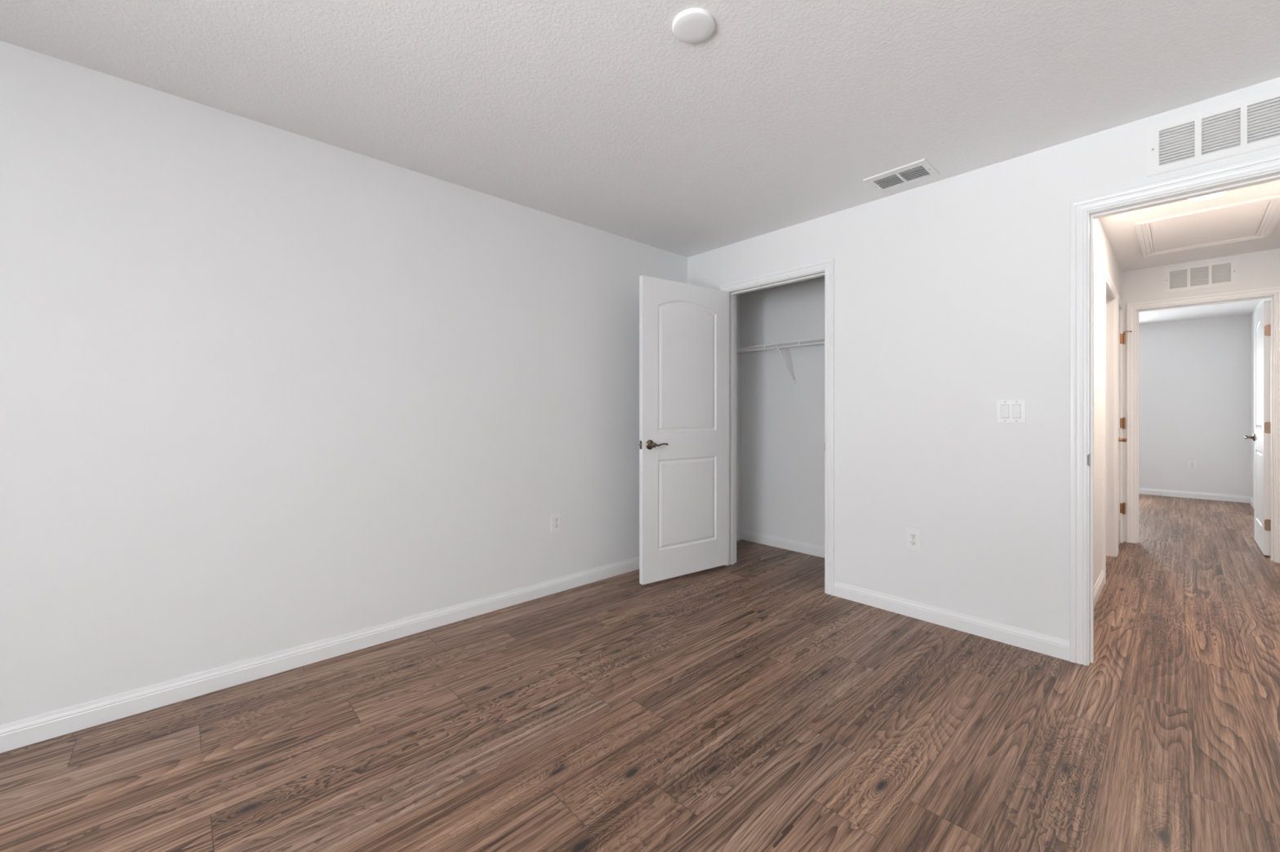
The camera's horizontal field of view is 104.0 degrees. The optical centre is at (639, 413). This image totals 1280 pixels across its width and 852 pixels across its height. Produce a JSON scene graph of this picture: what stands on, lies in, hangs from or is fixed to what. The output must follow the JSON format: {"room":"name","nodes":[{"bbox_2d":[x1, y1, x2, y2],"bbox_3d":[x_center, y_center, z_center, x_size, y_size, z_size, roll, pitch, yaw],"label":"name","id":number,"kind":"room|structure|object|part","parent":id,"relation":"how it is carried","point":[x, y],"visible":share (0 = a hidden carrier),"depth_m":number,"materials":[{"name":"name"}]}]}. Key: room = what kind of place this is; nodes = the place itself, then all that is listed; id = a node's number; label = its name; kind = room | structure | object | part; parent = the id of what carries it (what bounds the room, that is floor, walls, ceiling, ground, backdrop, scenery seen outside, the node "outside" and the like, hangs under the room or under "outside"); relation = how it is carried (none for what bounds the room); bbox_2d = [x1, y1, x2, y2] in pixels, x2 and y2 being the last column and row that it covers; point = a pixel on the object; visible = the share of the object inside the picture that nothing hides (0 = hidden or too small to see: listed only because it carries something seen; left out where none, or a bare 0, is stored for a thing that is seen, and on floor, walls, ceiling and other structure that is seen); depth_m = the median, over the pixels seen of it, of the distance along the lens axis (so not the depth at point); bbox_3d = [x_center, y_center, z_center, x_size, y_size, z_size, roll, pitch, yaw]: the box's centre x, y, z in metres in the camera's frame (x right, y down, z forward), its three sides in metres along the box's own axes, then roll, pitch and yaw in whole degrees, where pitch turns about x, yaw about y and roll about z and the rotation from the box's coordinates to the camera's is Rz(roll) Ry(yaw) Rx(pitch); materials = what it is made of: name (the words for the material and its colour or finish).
{"room":"empty bedroom","nodes":[
{"label":"empty bedroom","id":0,"kind":"room"},
{"bbox_2d":[0,40,741,725],"bbox_3d":[-0.529,-0.059,3.336,8.800,2.440,0.115,0,0,-43],"label":"wall","id":1,"kind":"structure","parent":0,"point":[265,389],"depth_m":2.20,"materials":[{"name":"paint"}]},
{"bbox_2d":[0,556,639,753],"bbox_3d":[-1.618,1.116,2.241,5.485,0.090,0.012,0,0,-43],"label":"baseboard","id":2,"kind":"structure","parent":1,"relation":"attached to","point":[27,731],"depth_m":2.20,"materials":[{"name":"white wood"}]},
{"bbox_2d":[551,512,560,533],"bbox_3d":[-0.543,0.710,3.240,0.073,0.117,0.008,0,0,-43],"label":"electrical outlet","id":3,"kind":"object","parent":1,"relation":"attached to","point":[555,518],"visible":1,"depth_m":3.24,"materials":[{"name":"white plastic"}]},
{"bbox_2d":[0,493,1279,851],"bbox_3d":[2.160,1.221,3.390,12.820,0.120,3.700,0,0,-43],"label":"floor","id":4,"kind":"structure","parent":0,"point":[745,705],"depth_m":1.79,"materials":[{"name":"brown wood"}]},
{"bbox_2d":[0,0,1279,324],"bbox_3d":[2.160,-1.339,3.390,12.820,0.120,3.700,0,0,-43],"label":"ceiling","id":5,"kind":"structure","parent":0,"point":[593,113],"depth_m":1.93,"materials":[{"name":"white paint"}]},
{"bbox_2d":[671,8,715,44],"bbox_3d":[0.176,-1.272,1.649,0.140,0.014,0.140,0,0,-43],"label":"cover plate","id":6,"kind":"object","parent":5,"relation":"attached to","point":[694,25],"visible":1,"depth_m":1.63,"materials":[{"name":"white plastic"}]},
{"bbox_2d":[862,158,940,193],"bbox_3d":[1.412,-1.333,2.704,0.236,0.123,0.310,0,0,-43],"label":"ceiling vent","id":7,"kind":"object","parent":5,"relation":"in","point":[923,163],"visible":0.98,"depth_m":2.70,"materials":[{"name":"metal"}]},
{"bbox_2d":[1187,191,1226,201],"bbox_3d":[3.288,-1.266,2.901,0.154,0.026,0.154,0,0,-43],"label":"recessed light","id":8,"kind":"object","parent":5,"relation":"in","point":[1215,195],"visible":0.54,"depth_m":2.90,"materials":[{"name":"white plastic"}]},
{"bbox_2d":[1135,194,1279,257],"bbox_3d":[3.919,-1.271,3.472,1.020,0.016,0.640,0,0,-43],"label":"attic hatch","id":9,"kind":"object","parent":5,"relation":"attached to","point":[1241,221],"visible":1,"depth_m":3.43,"materials":[{"name":"white wood"}]},
{"bbox_3d":[3.919,-1.276,3.472,0.884,0.003,0.504,0,0,-43],"label":"hatch panel","id":10,"kind":"part","parent":9,"relation":"part of","materials":[{"name":"white wood"}]},
{"bbox_2d":[741,276,824,546],"bbox_3d":[1.752,-0.059,3.820,0.115,2.440,2.275,0,0,-43],"label":"wall","id":11,"kind":"structure","parent":0,"point":[783,421],"depth_m":4.30,"materials":[{"name":"paint"}]},
{"bbox_2d":[736,337,824,384],"bbox_3d":[1.593,-0.404,3.677,0.313,0.319,2.270,0,0,-43],"label":"wire shelf","id":12,"kind":"object","parent":11,"relation":"attached to","point":[798,344],"visible":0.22,"depth_m":4.10,"materials":[{"name":"white metal"}]},
{"bbox_2d":[736,528,824,558],"bbox_3d":[1.479,1.116,3.567,0.630,0.090,2.275,0,0,-43],"label":"baseboard","id":13,"kind":"structure","parent":11,"relation":"attached to","point":[763,539],"depth_m":4.29,"materials":[{"name":"white wood"}]},
{"bbox_2d":[687,77,1279,640],"bbox_3d":[1.644,-0.059,2.841,0.115,2.440,3.565,0,0,-43],"label":"wall","id":14,"kind":"structure","parent":0,"point":[952,295],"depth_m":2.67,"materials":[{"name":"paint"}]},
{"bbox_2d":[638,275,728,585],"bbox_3d":[0.333,0.112,3.562,0.826,2.055,0.158,0,0,-35],"label":"door","id":15,"kind":"structure","parent":14,"relation":"in","point":[683,445],"depth_m":3.53,"materials":[{"name":"paint"}]},
{"bbox_3d":[0.121,0.211,3.353,0.158,0.066,0.062,0,0,-35],"label":"lever","id":16,"kind":"part","parent":15,"relation":"part of","materials":[{"name":"brown metal"}]},
{"bbox_2d":[719,257,834,595],"bbox_3d":[0.974,0.087,3.564,0.148,2.148,0.912,0,0,-43],"label":"door frame","id":17,"kind":"structure","parent":14,"relation":"attached to","point":[825,268],"depth_m":3.31,"materials":[{"name":"white wood"}]},
{"bbox_2d":[906,528,920,551],"bbox_3d":[1.556,0.718,2.845,0.008,0.117,0.073,0,0,-43],"label":"electrical outlet","id":18,"kind":"object","parent":14,"relation":"attached to","point":[913,536],"visible":1,"depth_m":2.84,"materials":[{"name":"white plastic"}]},
{"bbox_2d":[910,540,916,546],"bbox_3d":[1.554,0.738,2.843,0.002,0.028,0.034,0,0,-43],"label":"socket","id":19,"kind":"object","parent":18,"relation":"attached to","point":[913,543],"depth_m":2.84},
{"bbox_2d":[910,533,916,538],"bbox_3d":[1.554,0.699,2.843,0.002,0.028,0.034,0,0,-43],"label":"socket","id":20,"kind":"object","parent":18,"relation":"attached to","point":[913,535],"depth_m":2.84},
{"bbox_2d":[833,581,1070,661],"bbox_3d":[1.558,1.116,2.840,0.012,0.090,3.450,0,0,-43],"label":"baseboard","id":21,"kind":"structure","parent":14,"relation":"attached to","point":[1050,646],"depth_m":2.67,"materials":[{"name":"white wood"}]},
{"bbox_2d":[996,400,1025,423],"bbox_3d":[1.862,-0.009,2.512,0.011,0.117,0.119,0,0,-43],"label":"light switch","id":22,"kind":"object","parent":14,"relation":"attached to","point":[1007,411],"visible":1,"depth_m":2.51,"materials":[{"name":"white plastic"}]},
{"bbox_2d":[1070,152,1279,666],"bbox_3d":[2.370,0.087,2.057,0.148,2.148,0.902,0,0,-43],"label":"door frame","id":23,"kind":"structure","parent":14,"relation":"attached to","point":[1083,212],"depth_m":2.31,"materials":[{"name":"white wood"}]},
{"bbox_3d":[2.074,0.216,2.308,0.038,0.060,0.006,0,0,-34],"label":"strike plate","id":24,"kind":"part","parent":23,"relation":"part of","materials":[{"name":"silver metal"}]},
{"bbox_2d":[1146,88,1279,177],"bbox_3d":[2.335,-1.127,2.011,0.016,0.213,0.413,0,0,-43],"label":"air vent","id":25,"kind":"object","parent":14,"relation":"in","point":[1154,167],"visible":1,"depth_m":2.02,"materials":[{"name":"metal"}]},
{"bbox_2d":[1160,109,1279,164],"bbox_3d":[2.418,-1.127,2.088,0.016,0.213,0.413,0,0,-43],"label":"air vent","id":26,"kind":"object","parent":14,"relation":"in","point":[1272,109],"visible":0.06,"depth_m":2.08,"materials":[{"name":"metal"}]},
{"bbox_2d":[1093,217,1121,586],"bbox_3d":[3.191,-0.059,3.524,3.085,2.440,0.115,0,0,-43],"label":"wall","id":27,"kind":"structure","parent":0,"point":[1104,255],"depth_m":3.28,"materials":[{"name":"paint"}]},
{"bbox_2d":[1093,570,1104,608],"bbox_3d":[2.631,1.116,2.919,1.440,0.090,0.012,0,0,-43],"label":"baseboard","id":28,"kind":"structure","parent":27,"relation":"attached to","point":[1100,584],"depth_m":3.18,"materials":[{"name":"white wood"}]},
{"bbox_2d":[1102,268,1117,583],"bbox_3d":[3.485,0.087,3.785,0.992,2.148,0.132,0,0,-43],"label":"door frame","id":29,"kind":"structure","parent":27,"relation":"attached to","point":[1109,293],"depth_m":4.04,"materials":[{"name":"white wood"}]},
{"bbox_2d":[1118,309,1131,545],"bbox_3d":[4.156,0.121,4.316,0.470,2.055,0.108,0,0,-43],"label":"door","id":30,"kind":"structure","parent":27,"relation":"in","point":[1122,337],"depth_m":4.41,"materials":[{"name":"paint"}]},
{"bbox_3d":[4.060,0.224,4.211,0.143,0.066,0.062,0,0,-43],"label":"lever","id":31,"kind":"part","parent":30,"relation":"part of","materials":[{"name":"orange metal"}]},
{"bbox_2d":[1138,314,1250,496],"bbox_3d":[6.856,-0.059,7.662,0.115,2.440,3.402,0,0,-43],"label":"wall","id":32,"kind":"structure","parent":0,"point":[1194,375],"depth_m":6.81,"materials":[{"name":"paint"}]},
{"bbox_2d":[1187,461,1196,469],"bbox_3d":[7.542,0.713,6.830,0.008,0.105,0.078,0,0,-43],"label":"electrical outlet","id":33,"kind":"object","parent":32,"relation":"attached to","point":[1191,465],"visible":1,"depth_m":6.83,"materials":[{"name":"white plastic"}]},
{"bbox_2d":[1138,487,1250,502],"bbox_3d":[6.809,1.116,7.619,0.012,0.090,3.172,0,0,-43],"label":"baseboard","id":34,"kind":"structure","parent":32,"relation":"attached to","point":[1213,496],"depth_m":6.80,"materials":[{"name":"white wood"}]},
{"bbox_2d":[1121,248,1279,542],"bbox_3d":[3.953,-0.059,5.057,0.115,2.440,3.450,0,0,-43],"label":"wall","id":35,"kind":"structure","parent":0,"point":[1259,269],"depth_m":4.21,"materials":[{"name":"paint"}]},
{"bbox_2d":[1117,285,1279,563],"bbox_3d":[4.466,0.087,4.075,0.728,2.148,1.039,0,0,-43],"label":"door frame","id":36,"kind":"structure","parent":35,"relation":"attached to","point":[1133,309],"depth_m":4.37,"materials":[{"name":"white wood"}]},
{"bbox_2d":[1163,257,1237,293],"bbox_3d":[4.683,-1.143,4.185,0.016,0.213,0.413,0,0,-43],"label":"air vent","id":37,"kind":"object","parent":35,"relation":"in","point":[1210,282],"visible":1,"depth_m":4.18,"materials":[{"name":"metal"}]},
{"bbox_2d":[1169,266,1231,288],"bbox_3d":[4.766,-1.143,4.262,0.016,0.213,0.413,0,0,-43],"label":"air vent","id":38,"kind":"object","parent":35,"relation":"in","point":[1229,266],"visible":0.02,"depth_m":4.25,"materials":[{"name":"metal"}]},
{"bbox_2d":[1244,300,1271,555],"bbox_3d":[5.333,0.119,4.287,0.766,2.055,0.158,0,0,-43],"label":"door","id":39,"kind":"structure","parent":35,"relation":"in","point":[1261,437],"depth_m":4.11,"materials":[{"name":"paint"}]},
{"bbox_3d":[5.503,0.219,4.511,0.158,0.066,0.062,0,0,-43],"label":"lever","id":40,"kind":"part","parent":39,"relation":"part of","materials":[{"name":"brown metal"}]},
{"bbox_2d":[1250,297,1271,499],"bbox_3d":[6.541,-0.059,5.131,3.785,2.440,0.115,0,0,-43],"label":"wall","id":41,"kind":"structure","parent":0,"point":[1262,300],"depth_m":6.29,"materials":[{"name":"paint"}]},
{"bbox_2d":[1248,496,1253,508],"bbox_3d":[6.498,1.116,5.178,3.785,0.090,0.012,0,0,-43],"label":"baseboard","id":42,"kind":"structure","parent":41,"relation":"attached to","point":[1251,500],"depth_m":6.27,"materials":[{"name":"white wood"}]}
]}

